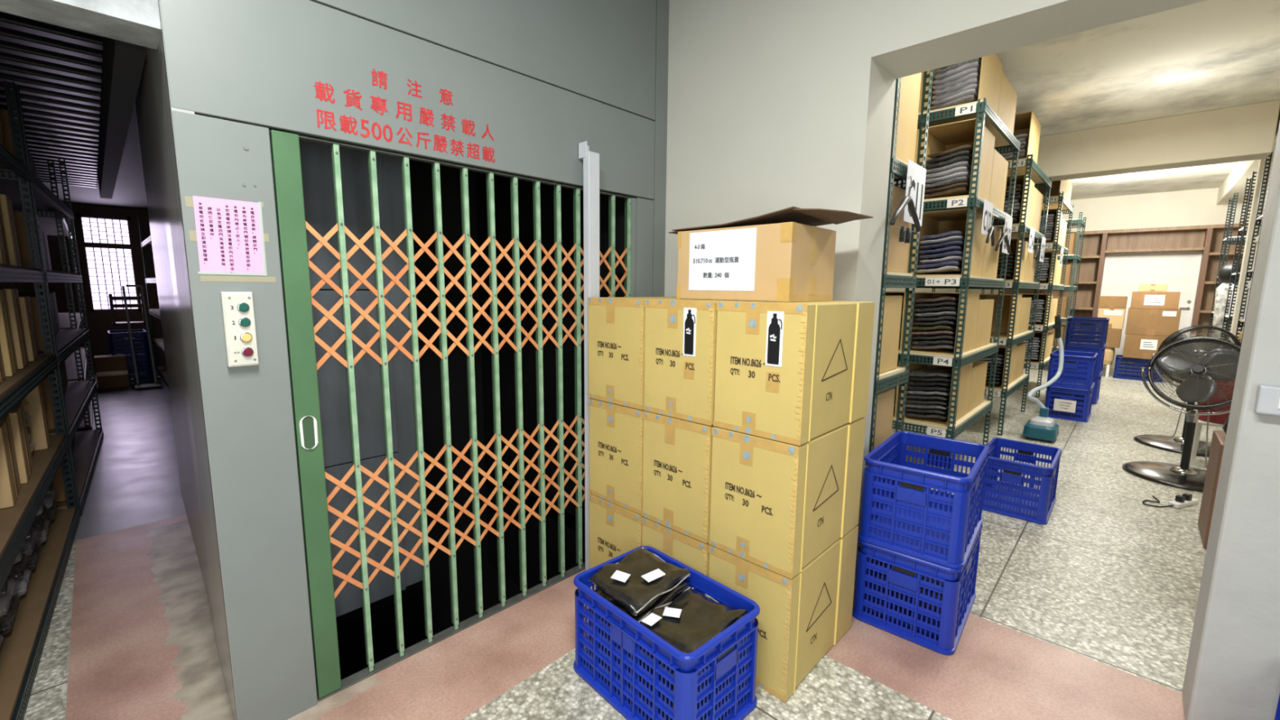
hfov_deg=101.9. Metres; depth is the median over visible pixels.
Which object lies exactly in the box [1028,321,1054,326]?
shelf
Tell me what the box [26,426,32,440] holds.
pack
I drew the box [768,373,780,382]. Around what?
print
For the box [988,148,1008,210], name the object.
carton
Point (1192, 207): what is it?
wall
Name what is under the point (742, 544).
print
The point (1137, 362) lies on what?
plastic crate
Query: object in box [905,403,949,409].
pack
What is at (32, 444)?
pack
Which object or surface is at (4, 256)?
carton
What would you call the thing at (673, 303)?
print
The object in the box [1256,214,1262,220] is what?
shelf
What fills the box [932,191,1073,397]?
rack
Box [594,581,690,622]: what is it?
pack
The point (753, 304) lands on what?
print
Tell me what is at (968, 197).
shelf
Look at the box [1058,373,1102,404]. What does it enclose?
plastic crate
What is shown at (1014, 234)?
shelf
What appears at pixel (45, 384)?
carton
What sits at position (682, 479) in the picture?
print
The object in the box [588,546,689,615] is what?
pack
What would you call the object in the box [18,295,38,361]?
carton
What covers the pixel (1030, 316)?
pack
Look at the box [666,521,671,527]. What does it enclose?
print
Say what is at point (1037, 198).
carton
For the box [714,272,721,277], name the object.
print
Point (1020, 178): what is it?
carton
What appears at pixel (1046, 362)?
shelf
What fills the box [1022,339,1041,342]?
pack
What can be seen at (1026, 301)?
carton
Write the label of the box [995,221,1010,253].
hanger
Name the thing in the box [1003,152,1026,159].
pack
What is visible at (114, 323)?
trolley
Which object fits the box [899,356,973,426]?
carton
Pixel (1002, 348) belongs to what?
carton
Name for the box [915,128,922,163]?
carton
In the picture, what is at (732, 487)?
print
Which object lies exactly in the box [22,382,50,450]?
carton
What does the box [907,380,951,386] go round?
pack
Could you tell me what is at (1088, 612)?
floor
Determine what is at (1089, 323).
plastic crate
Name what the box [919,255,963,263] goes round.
pack
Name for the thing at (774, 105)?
wall
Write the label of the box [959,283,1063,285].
shelf
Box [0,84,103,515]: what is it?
rack
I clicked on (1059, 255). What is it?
shelf
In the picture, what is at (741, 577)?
print
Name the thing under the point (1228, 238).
shelf
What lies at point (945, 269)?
pack
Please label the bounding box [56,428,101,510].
shelf
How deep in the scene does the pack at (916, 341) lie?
3.96 m
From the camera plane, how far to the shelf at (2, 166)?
2.90 m
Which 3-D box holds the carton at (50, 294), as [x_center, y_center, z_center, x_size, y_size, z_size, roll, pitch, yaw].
[-4.856,-0.343,4.017,0.500,0.340,0.420,8,11,43]
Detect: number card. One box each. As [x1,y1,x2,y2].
[903,159,926,226]
[981,199,993,235]
[1001,215,1012,253]
[1027,226,1035,253]
[1039,236,1045,262]
[1058,247,1063,266]
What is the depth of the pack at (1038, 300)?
7.39 m
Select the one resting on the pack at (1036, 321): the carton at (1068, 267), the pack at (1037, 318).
the pack at (1037, 318)
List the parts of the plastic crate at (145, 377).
handle plate, panel, panel, corner post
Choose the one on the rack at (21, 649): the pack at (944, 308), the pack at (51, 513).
the pack at (51, 513)
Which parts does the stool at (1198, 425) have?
leg, leg, seat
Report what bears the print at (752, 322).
attached to the carton at (795, 373)
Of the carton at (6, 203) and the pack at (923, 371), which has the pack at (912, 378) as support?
the pack at (923, 371)
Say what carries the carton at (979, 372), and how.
on the rack at (980, 109)
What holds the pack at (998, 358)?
on the pack at (988, 361)
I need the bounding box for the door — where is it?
[1095,250,1202,373]
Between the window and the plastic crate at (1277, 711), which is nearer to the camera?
the plastic crate at (1277, 711)
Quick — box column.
[1229,153,1273,350]
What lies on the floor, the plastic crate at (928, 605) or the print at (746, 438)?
the plastic crate at (928, 605)
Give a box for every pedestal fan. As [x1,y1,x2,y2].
[1122,337,1240,492]
[1133,324,1241,457]
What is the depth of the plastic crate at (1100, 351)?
6.99 m
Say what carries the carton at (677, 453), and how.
on the carton at (693, 553)
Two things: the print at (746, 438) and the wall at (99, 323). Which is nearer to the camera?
the print at (746, 438)
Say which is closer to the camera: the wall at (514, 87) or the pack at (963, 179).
the wall at (514, 87)
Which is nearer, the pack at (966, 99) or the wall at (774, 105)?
the wall at (774, 105)
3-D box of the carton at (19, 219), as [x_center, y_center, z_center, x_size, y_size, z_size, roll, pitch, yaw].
[-4.042,-0.733,3.180,0.500,0.340,0.420,8,11,43]
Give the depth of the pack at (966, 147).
3.75 m
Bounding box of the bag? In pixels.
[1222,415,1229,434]
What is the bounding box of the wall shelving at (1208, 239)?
[1004,222,1248,352]
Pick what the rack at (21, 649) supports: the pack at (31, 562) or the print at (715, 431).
the pack at (31, 562)
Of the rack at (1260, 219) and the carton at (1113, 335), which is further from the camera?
the carton at (1113, 335)
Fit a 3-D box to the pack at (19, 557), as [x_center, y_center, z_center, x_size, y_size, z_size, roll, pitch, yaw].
[-2.945,0.878,2.245,0.238,0.094,0.365,8,11,43]
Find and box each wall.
[0,203,166,374]
[43,102,147,209]
[135,1,237,719]
[157,0,669,719]
[664,0,1205,588]
[883,187,1253,293]
[1182,121,1279,719]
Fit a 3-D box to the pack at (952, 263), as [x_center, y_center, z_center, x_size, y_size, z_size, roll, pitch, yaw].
[2.340,-0.730,4.003,0.284,0.052,0.384,8,11,43]
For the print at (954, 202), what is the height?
0.038 m
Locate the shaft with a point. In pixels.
(315, 157)
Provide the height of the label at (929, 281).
0.038 m
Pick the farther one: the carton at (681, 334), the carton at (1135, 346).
the carton at (1135, 346)
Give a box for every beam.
[0,0,160,49]
[97,36,146,199]
[1036,99,1279,181]
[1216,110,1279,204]
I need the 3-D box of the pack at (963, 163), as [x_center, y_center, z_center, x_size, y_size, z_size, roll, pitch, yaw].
[2.355,-1.423,3.911,0.286,0.051,0.385,8,11,44]
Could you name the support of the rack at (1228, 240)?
on the floor
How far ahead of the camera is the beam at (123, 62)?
2.76 m
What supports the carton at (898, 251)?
on the rack at (898, 170)
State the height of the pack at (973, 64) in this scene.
0.052 m
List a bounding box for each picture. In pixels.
[684,309,695,355]
[767,313,782,364]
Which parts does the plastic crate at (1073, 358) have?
corner post, panel, handle plate, panel, corner post, panel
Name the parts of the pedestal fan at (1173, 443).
blade, blade, motor, blade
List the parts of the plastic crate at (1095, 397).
corner post, panel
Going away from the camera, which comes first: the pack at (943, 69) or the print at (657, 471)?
the print at (657, 471)
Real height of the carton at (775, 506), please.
0.480 m
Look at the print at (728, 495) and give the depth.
1.98 m
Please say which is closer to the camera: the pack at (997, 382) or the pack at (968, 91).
the pack at (968, 91)
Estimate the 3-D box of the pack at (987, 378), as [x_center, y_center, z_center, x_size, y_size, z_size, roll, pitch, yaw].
[3.803,0.186,5.680,0.286,0.051,0.385,8,11,42]
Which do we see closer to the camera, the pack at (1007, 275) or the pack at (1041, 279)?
the pack at (1007, 275)
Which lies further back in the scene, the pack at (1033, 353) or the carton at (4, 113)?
the pack at (1033, 353)
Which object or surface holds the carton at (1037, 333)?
on the rack at (1059, 202)
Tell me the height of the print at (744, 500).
0.026 m
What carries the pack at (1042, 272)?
on the pack at (1042, 274)
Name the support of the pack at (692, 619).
on the pack
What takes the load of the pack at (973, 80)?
on the pack at (971, 86)
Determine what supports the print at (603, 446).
attached to the carton at (615, 430)
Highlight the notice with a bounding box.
[192,195,266,275]
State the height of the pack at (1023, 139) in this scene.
0.051 m
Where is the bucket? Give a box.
[1197,380,1235,424]
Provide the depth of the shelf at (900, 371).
2.76 m
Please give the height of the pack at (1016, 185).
0.052 m
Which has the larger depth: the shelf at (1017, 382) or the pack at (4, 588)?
the shelf at (1017, 382)
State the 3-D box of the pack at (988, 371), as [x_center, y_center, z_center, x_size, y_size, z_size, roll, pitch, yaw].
[3.794,0.115,5.664,0.286,0.051,0.385,8,11,41]
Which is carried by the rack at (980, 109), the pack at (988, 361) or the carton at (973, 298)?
the carton at (973, 298)
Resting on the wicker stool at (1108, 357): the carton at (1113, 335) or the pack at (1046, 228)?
the carton at (1113, 335)
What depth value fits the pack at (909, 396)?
4.01 m
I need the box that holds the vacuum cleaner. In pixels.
[1022,315,1063,442]
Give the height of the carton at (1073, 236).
0.380 m
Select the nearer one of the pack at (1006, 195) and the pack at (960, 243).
the pack at (960, 243)
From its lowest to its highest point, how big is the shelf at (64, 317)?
0.018 m
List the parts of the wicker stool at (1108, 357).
leg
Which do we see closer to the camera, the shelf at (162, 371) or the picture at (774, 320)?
the picture at (774, 320)
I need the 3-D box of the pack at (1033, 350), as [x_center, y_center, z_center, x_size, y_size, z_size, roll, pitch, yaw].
[5.721,-0.143,7.643,0.286,0.051,0.385,8,11,44]
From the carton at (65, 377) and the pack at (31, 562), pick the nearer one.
the pack at (31, 562)
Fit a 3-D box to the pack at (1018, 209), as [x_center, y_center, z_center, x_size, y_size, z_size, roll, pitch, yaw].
[3.821,-1.548,5.422,0.284,0.052,0.384,8,11,43]
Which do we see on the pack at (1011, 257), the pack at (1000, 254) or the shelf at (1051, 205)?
the pack at (1000, 254)
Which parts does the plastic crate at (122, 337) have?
corner post, panel, handle plate, panel, corner post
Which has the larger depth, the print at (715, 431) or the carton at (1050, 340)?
the carton at (1050, 340)
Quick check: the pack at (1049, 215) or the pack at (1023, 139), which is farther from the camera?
the pack at (1049, 215)
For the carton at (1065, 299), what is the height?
0.380 m
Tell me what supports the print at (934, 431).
attached to the rack at (980, 109)
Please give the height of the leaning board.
0.640 m
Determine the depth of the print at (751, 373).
1.87 m
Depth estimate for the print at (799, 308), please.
1.72 m
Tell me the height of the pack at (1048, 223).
0.051 m
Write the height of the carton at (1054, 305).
0.360 m
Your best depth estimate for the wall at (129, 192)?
6.76 m
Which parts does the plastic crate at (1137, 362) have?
corner post, panel, panel, grip plate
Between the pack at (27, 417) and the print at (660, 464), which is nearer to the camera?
the print at (660, 464)
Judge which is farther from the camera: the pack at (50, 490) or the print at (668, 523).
the pack at (50, 490)
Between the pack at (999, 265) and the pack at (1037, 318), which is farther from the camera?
the pack at (1037, 318)
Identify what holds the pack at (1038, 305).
on the pack at (1038, 308)
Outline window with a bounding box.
[77,213,142,311]
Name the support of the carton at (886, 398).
on the rack at (898, 170)
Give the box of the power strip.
[1142,493,1198,508]
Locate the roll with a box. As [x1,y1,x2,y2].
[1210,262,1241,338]
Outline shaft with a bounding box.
[298,134,627,679]
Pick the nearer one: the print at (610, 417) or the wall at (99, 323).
the print at (610, 417)
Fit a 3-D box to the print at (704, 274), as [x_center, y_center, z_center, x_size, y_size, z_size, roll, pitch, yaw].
[0.279,-0.347,2.126,0.049,0.023,0.001,8,11,43]
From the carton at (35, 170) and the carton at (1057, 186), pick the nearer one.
the carton at (35, 170)
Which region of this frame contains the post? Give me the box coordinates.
[577,141,599,570]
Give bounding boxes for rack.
[0,80,79,719]
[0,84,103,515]
[12,158,93,430]
[137,213,168,388]
[868,69,933,453]
[886,97,1020,470]
[905,154,1051,435]
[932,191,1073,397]
[981,212,1086,351]
[1205,192,1246,344]
[1220,171,1257,338]
[1235,140,1276,351]
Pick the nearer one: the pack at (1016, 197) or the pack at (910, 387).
the pack at (910, 387)
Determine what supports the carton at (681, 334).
on the carton at (677, 453)
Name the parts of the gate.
closing panel, finger pull, post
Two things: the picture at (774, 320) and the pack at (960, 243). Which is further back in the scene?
the pack at (960, 243)
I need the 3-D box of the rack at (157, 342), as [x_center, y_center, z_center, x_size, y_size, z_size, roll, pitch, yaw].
[-6.912,-0.941,7.615,3.405,2.620,0.290,8,11,43]
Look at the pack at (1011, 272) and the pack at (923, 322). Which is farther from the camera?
the pack at (1011, 272)
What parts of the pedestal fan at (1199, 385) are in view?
blade, blade, motor, blade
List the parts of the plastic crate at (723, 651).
corner post, panel, grip plate, panel, corner post, panel, panel, handle plate, corner post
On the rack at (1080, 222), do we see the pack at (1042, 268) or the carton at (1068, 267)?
the carton at (1068, 267)
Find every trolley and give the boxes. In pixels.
[108,293,153,374]
[121,284,161,388]
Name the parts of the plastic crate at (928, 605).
corner post, panel, handle plate, panel, corner post, panel, grip plate, corner post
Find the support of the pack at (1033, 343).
on the pack at (1033, 345)
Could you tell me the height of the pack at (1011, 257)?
0.052 m
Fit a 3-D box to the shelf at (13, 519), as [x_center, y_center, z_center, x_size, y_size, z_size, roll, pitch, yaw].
[-2.955,0.624,2.152,0.588,0.018,2.438,-7,11,-43]
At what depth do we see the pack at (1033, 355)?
7.49 m
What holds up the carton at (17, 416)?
on the rack at (21, 649)
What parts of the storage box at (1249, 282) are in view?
lid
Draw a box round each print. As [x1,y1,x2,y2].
[597,341,617,349]
[598,441,617,453]
[598,537,616,551]
[607,514,612,521]
[608,415,613,422]
[621,354,628,360]
[621,457,628,466]
[653,459,676,472]
[653,469,661,476]
[656,347,679,357]
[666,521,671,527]
[667,417,672,423]
[669,314,675,323]
[670,300,675,306]
[682,479,691,488]
[685,362,694,370]
[693,257,707,262]
[702,272,712,277]
[713,428,718,434]
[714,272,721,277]
[715,256,738,262]
[724,482,755,497]
[724,493,733,501]
[730,356,761,367]
[730,368,739,375]
[737,573,745,582]
[739,542,745,547]
[739,551,745,557]
[742,451,750,459]
[742,498,748,506]
[743,435,750,442]
[745,426,751,433]
[746,416,751,422]
[748,319,756,328]
[748,370,755,377]
[751,302,755,308]
[757,628,767,639]
[761,505,773,515]
[764,563,768,568]
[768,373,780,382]
[770,434,776,439]
[782,577,787,584]
[788,446,795,453]
[795,304,803,311]
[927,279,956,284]
[931,428,942,435]
[937,358,948,364]
[951,200,963,205]
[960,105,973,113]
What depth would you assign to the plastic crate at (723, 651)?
1.80 m
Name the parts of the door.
handle, trim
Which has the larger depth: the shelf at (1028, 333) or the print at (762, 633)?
the shelf at (1028, 333)
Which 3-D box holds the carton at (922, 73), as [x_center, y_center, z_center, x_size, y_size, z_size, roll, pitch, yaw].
[2.157,-2.075,4.147,0.345,0.420,0.620,8,11,43]
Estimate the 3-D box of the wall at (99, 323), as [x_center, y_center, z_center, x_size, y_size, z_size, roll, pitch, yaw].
[-9.509,-1.100,7.923,0.200,2.800,3.600,8,11,43]
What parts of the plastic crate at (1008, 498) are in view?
panel, corner post, handle plate, panel, panel, handle plate, corner post, panel, corner post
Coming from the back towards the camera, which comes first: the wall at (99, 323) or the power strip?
the wall at (99, 323)
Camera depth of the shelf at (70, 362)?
5.77 m
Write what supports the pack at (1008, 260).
on the pack at (999, 265)
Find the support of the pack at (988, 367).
on the pack at (988, 371)
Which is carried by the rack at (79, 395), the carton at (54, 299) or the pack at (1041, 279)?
the carton at (54, 299)
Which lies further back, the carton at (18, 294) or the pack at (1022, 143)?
the pack at (1022, 143)
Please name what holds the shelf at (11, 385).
attached to the rack at (21, 649)
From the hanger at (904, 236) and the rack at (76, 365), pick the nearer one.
the hanger at (904, 236)
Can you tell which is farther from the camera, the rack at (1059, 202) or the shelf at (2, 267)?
the rack at (1059, 202)
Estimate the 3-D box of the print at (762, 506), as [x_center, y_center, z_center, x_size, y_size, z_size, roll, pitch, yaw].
[0.459,0.543,1.871,0.045,0.027,0.001,8,11,43]
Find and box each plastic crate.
[107,328,150,358]
[126,356,152,382]
[573,546,759,719]
[852,524,982,654]
[857,431,989,568]
[982,437,1062,524]
[1044,384,1094,422]
[1046,350,1097,390]
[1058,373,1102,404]
[1062,345,1106,376]
[1063,316,1109,347]
[1112,355,1163,382]
[1274,693,1279,719]
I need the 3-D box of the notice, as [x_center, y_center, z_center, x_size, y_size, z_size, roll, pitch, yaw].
[-1.228,-0.368,1.557,0.002,0.226,0.169,8,11,43]
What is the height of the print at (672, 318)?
0.034 m
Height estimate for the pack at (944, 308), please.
0.051 m
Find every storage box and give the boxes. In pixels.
[1228,284,1238,315]
[1238,331,1243,342]
[1243,280,1251,319]
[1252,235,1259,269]
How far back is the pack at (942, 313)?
3.93 m
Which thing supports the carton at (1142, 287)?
on the carton at (1140, 300)
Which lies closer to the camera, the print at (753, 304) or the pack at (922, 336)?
the print at (753, 304)
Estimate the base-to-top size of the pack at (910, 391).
0.051 m
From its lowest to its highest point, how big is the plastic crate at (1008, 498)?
0.380 m
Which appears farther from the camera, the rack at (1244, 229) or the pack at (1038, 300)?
the pack at (1038, 300)
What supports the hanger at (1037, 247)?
hanging from the rack at (1028, 166)
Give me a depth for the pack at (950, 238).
3.84 m
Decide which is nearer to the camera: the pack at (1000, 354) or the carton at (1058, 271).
the pack at (1000, 354)
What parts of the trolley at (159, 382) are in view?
toe plate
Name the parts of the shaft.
panel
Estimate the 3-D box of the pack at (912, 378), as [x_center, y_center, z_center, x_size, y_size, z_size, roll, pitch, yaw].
[2.344,0.134,4.125,0.286,0.052,0.386,8,11,43]
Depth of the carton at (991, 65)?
3.79 m
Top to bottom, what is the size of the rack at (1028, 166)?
2.820 m
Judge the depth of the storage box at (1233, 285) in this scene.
6.55 m
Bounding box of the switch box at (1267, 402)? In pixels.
[1253,384,1279,415]
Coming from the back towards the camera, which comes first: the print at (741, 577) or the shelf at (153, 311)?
the shelf at (153, 311)
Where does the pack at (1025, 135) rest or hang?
on the pack at (1023, 139)
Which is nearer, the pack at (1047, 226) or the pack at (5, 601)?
the pack at (5, 601)
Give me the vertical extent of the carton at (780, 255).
0.337 m
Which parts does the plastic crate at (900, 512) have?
corner post, panel, corner post, handle plate, panel, handle plate, panel, corner post, panel, grip plate, corner post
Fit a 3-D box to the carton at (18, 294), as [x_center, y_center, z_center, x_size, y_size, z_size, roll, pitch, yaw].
[-4.452,-0.286,3.634,0.500,0.340,0.420,8,11,43]
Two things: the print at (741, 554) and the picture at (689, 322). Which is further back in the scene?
the picture at (689, 322)
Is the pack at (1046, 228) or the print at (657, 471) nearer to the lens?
the print at (657, 471)
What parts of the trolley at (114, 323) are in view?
leg, backrest, seat, leg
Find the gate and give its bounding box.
[269,129,636,701]
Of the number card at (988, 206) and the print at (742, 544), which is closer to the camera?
the print at (742, 544)
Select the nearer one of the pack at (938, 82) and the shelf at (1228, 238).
the pack at (938, 82)
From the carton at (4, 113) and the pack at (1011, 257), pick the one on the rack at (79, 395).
the carton at (4, 113)
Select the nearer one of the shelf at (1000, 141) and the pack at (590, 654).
the pack at (590, 654)
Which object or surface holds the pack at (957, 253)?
on the pack at (955, 258)
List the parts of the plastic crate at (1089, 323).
corner post, panel, handle plate, panel, corner post, panel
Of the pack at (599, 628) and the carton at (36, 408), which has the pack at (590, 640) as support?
the pack at (599, 628)
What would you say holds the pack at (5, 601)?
on the pack at (6, 620)
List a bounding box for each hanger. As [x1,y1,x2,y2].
[889,175,920,243]
[985,215,994,246]
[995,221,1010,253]
[1033,236,1039,260]
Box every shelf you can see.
[0,161,8,168]
[0,169,61,211]
[0,263,40,271]
[0,354,53,399]
[0,433,65,559]
[0,506,75,719]
[12,208,67,235]
[38,328,87,355]
[45,269,79,275]
[48,380,94,435]
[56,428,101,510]
[57,312,79,328]
[65,346,85,381]
[67,379,90,429]
[149,308,159,314]
[153,337,164,349]
[156,365,168,382]
[876,366,906,379]
[884,271,915,276]
[891,155,907,178]
[893,400,991,430]
[897,275,1004,280]
[897,342,997,358]
[917,99,1010,146]
[923,195,1010,218]
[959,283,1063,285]
[985,373,1028,391]
[990,330,1033,339]
[995,223,1044,238]
[1004,280,1039,284]
[1007,157,1044,183]
[1024,355,1050,364]
[1027,242,1066,251]
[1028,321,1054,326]
[1041,195,1071,210]
[1057,254,1080,257]
[1064,218,1079,225]
[1222,235,1246,240]
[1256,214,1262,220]
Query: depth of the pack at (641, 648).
1.75 m
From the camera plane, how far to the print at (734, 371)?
1.92 m
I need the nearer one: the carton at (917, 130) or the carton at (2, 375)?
the carton at (2, 375)
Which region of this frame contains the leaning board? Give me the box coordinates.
[1197,430,1226,549]
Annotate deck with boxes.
[0,11,103,187]
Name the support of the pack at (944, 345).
in the carton at (973, 298)
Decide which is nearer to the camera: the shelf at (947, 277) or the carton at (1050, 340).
the shelf at (947, 277)
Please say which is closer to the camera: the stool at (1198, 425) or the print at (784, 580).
the print at (784, 580)
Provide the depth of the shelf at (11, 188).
3.85 m
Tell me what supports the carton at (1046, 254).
on the rack at (1059, 202)
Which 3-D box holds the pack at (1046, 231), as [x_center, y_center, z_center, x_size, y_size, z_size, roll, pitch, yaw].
[5.732,-1.806,7.411,0.284,0.051,0.385,8,11,41]
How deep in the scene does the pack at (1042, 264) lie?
7.30 m
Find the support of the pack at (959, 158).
on the pack at (963, 163)
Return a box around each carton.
[0,108,23,163]
[0,114,5,147]
[0,194,21,266]
[0,202,9,265]
[0,288,17,377]
[0,288,28,368]
[0,344,5,382]
[0,414,21,509]
[7,401,32,484]
[13,210,39,268]
[17,292,60,333]
[17,293,49,338]
[17,293,57,335]
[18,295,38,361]
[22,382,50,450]
[28,295,49,351]
[31,157,38,177]
[39,227,48,269]
[41,370,60,430]
[42,231,51,270]
[52,453,70,502]
[62,360,67,389]
[93,354,129,389]
[587,296,676,409]
[588,398,645,515]
[588,493,642,587]
[641,410,715,543]
[641,516,710,594]
[643,298,745,426]
[668,206,873,302]
[708,417,866,579]
[708,525,858,702]
[712,300,875,445]
[871,386,895,449]
[877,295,902,373]
[883,291,918,351]
[884,184,910,272]
[893,72,921,163]
[893,355,918,417]
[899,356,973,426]
[905,292,979,355]
[906,222,914,273]
[911,208,985,276]
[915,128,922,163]
[918,71,927,112]
[920,118,995,200]
[924,53,1002,115]
[968,360,987,412]
[973,298,994,348]
[979,293,1022,337]
[981,224,1001,278]
[985,342,1017,389]
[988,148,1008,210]
[990,340,1026,381]
[997,71,1017,133]
[999,237,1027,280]
[1005,173,1034,226]
[1006,111,1040,163]
[1017,293,1053,325]
[1017,297,1031,333]
[1023,208,1062,244]
[1023,248,1035,281]
[1024,328,1048,363]
[1030,186,1043,231]
[1033,251,1057,284]
[1035,179,1066,197]
[1042,324,1066,346]
[1044,332,1053,359]
[1049,298,1057,323]
[1052,296,1071,317]
[1053,259,1062,284]
[1057,232,1078,254]
[1058,217,1066,246]
[1059,264,1075,285]
[1064,179,1071,204]
[1097,296,1127,308]
[1097,307,1125,328]
[1097,328,1122,347]
[1122,333,1168,359]
[1124,307,1181,336]
[1130,291,1180,309]
[1137,284,1167,291]
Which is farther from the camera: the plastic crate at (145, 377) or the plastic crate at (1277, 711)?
the plastic crate at (145, 377)
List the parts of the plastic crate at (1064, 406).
corner post, panel, handle plate, panel, corner post, panel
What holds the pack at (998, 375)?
on the pack at (987, 378)
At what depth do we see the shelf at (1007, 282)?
5.28 m
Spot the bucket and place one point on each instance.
(1221, 419)
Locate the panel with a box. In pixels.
[219,291,258,367]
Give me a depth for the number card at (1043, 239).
6.01 m
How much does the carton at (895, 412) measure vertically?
0.460 m
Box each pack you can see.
[0,565,13,597]
[0,577,16,617]
[0,595,19,635]
[0,634,3,646]
[10,553,27,580]
[13,541,25,564]
[13,568,31,596]
[21,400,28,412]
[22,527,38,555]
[24,413,30,426]
[24,519,35,541]
[24,542,40,570]
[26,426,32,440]
[29,441,35,455]
[34,505,48,529]
[35,496,45,516]
[35,519,50,543]
[44,488,55,508]
[45,480,53,495]
[45,501,57,520]
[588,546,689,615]
[590,593,679,625]
[590,640,630,672]
[590,653,641,688]
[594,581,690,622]
[599,627,641,665]
[640,587,747,653]
[640,648,710,691]
[640,651,743,705]
[640,666,746,718]
[640,682,746,719]
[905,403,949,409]
[905,407,948,414]
[905,411,948,419]
[906,385,951,391]
[906,389,950,395]
[906,394,950,400]
[906,398,949,405]
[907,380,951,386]
[908,367,952,377]
[909,376,951,382]
[911,324,956,330]
[911,329,955,335]
[911,339,955,344]
[911,343,955,349]
[912,320,956,325]
[912,334,955,340]
[913,306,958,311]
[914,296,959,302]
[914,301,959,306]
[914,311,957,316]
[915,315,957,321]
[916,260,962,268]
[916,265,962,273]
[919,231,964,239]
[919,245,964,253]
[919,250,963,258]
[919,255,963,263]
[920,235,964,244]
[920,240,964,249]
[924,176,970,189]
[924,182,969,194]
[924,186,968,198]
[925,150,973,164]
[925,155,972,168]
[925,166,971,178]
[925,171,970,184]
[926,160,971,173]
[927,144,973,158]
[929,94,977,110]
[930,88,978,105]
[931,83,978,100]
[932,66,980,84]
[932,71,979,89]
[932,77,979,95]
[933,57,981,74]
[933,61,981,79]
[974,356,1004,360]
[977,351,1005,357]
[978,360,1004,364]
[985,379,1002,384]
[986,366,1004,370]
[986,369,1003,373]
[986,373,1003,377]
[986,377,1002,380]
[987,363,1004,367]
[991,213,1019,221]
[991,217,1019,224]
[995,141,1027,150]
[996,269,1013,274]
[996,273,1013,278]
[997,262,1014,267]
[997,266,1014,271]
[998,145,1026,152]
[998,252,1015,257]
[998,255,1015,260]
[998,258,1015,264]
[1000,148,1026,156]
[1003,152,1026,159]
[1003,202,1021,208]
[1003,206,1021,213]
[1004,187,1022,195]
[1004,191,1022,197]
[1004,195,1022,203]
[1004,199,1021,205]
[1004,210,1020,217]
[1005,184,1022,191]
[1014,133,1028,142]
[1017,137,1027,144]
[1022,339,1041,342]
[1024,356,1039,359]
[1025,349,1040,352]
[1025,351,1039,355]
[1025,354,1039,357]
[1026,235,1053,240]
[1026,238,1053,243]
[1026,342,1041,345]
[1026,344,1040,347]
[1026,346,1040,350]
[1028,320,1044,322]
[1029,312,1044,315]
[1029,315,1044,317]
[1029,317,1044,319]
[1030,304,1045,307]
[1030,306,1045,310]
[1030,310,1044,312]
[1030,336,1041,340]
[1031,299,1046,302]
[1031,302,1045,305]
[1033,275,1048,279]
[1033,278,1048,281]
[1034,267,1049,271]
[1034,271,1049,274]
[1034,273,1048,276]
[1035,260,1050,264]
[1035,262,1050,266]
[1035,265,1049,269]
[1039,224,1054,229]
[1039,227,1054,231]
[1039,230,1053,235]
[1040,213,1056,219]
[1040,217,1055,222]
[1040,219,1055,224]
[1040,222,1055,226]
[1042,232,1053,237]
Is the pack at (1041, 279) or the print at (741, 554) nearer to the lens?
the print at (741, 554)
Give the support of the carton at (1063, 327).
on the rack at (1080, 222)
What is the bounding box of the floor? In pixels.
[23,364,1223,719]
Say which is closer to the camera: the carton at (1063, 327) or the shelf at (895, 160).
the shelf at (895, 160)
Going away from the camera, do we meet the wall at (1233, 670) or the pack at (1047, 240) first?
the wall at (1233, 670)
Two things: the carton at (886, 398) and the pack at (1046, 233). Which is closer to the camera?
the carton at (886, 398)
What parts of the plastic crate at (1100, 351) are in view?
panel, corner post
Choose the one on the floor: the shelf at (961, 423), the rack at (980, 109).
the rack at (980, 109)
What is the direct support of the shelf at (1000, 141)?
attached to the rack at (980, 109)
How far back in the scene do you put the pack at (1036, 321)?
7.42 m
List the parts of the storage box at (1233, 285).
lid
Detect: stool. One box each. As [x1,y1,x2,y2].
[1102,346,1115,377]
[1189,419,1223,466]
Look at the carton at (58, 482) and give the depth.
3.35 m
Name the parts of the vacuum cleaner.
tank, lid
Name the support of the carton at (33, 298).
on the rack at (79, 395)
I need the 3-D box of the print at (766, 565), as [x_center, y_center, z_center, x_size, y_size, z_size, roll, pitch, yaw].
[0.462,0.752,1.896,0.021,0.020,0.001,8,11,43]
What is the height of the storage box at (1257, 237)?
0.360 m
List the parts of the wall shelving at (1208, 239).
shelf, shelf, shelf, shelf, shelf, shelf, shelf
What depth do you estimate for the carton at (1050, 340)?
8.06 m
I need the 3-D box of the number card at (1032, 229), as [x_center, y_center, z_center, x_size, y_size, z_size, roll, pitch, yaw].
[4.055,-1.242,5.375,0.002,0.250,0.300,8,11,43]
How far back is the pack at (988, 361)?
5.50 m
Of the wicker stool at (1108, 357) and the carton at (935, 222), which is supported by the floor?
the wicker stool at (1108, 357)
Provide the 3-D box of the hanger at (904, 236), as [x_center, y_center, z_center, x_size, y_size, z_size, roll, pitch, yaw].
[1.265,-0.713,2.456,0.030,0.308,0.398,8,11,43]
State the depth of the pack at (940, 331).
3.95 m
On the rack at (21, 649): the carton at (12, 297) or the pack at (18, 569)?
the carton at (12, 297)
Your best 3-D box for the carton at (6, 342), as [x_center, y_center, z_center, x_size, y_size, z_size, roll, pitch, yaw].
[-3.120,-0.113,2.292,0.260,0.396,0.432,8,11,43]
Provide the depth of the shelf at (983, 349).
4.00 m

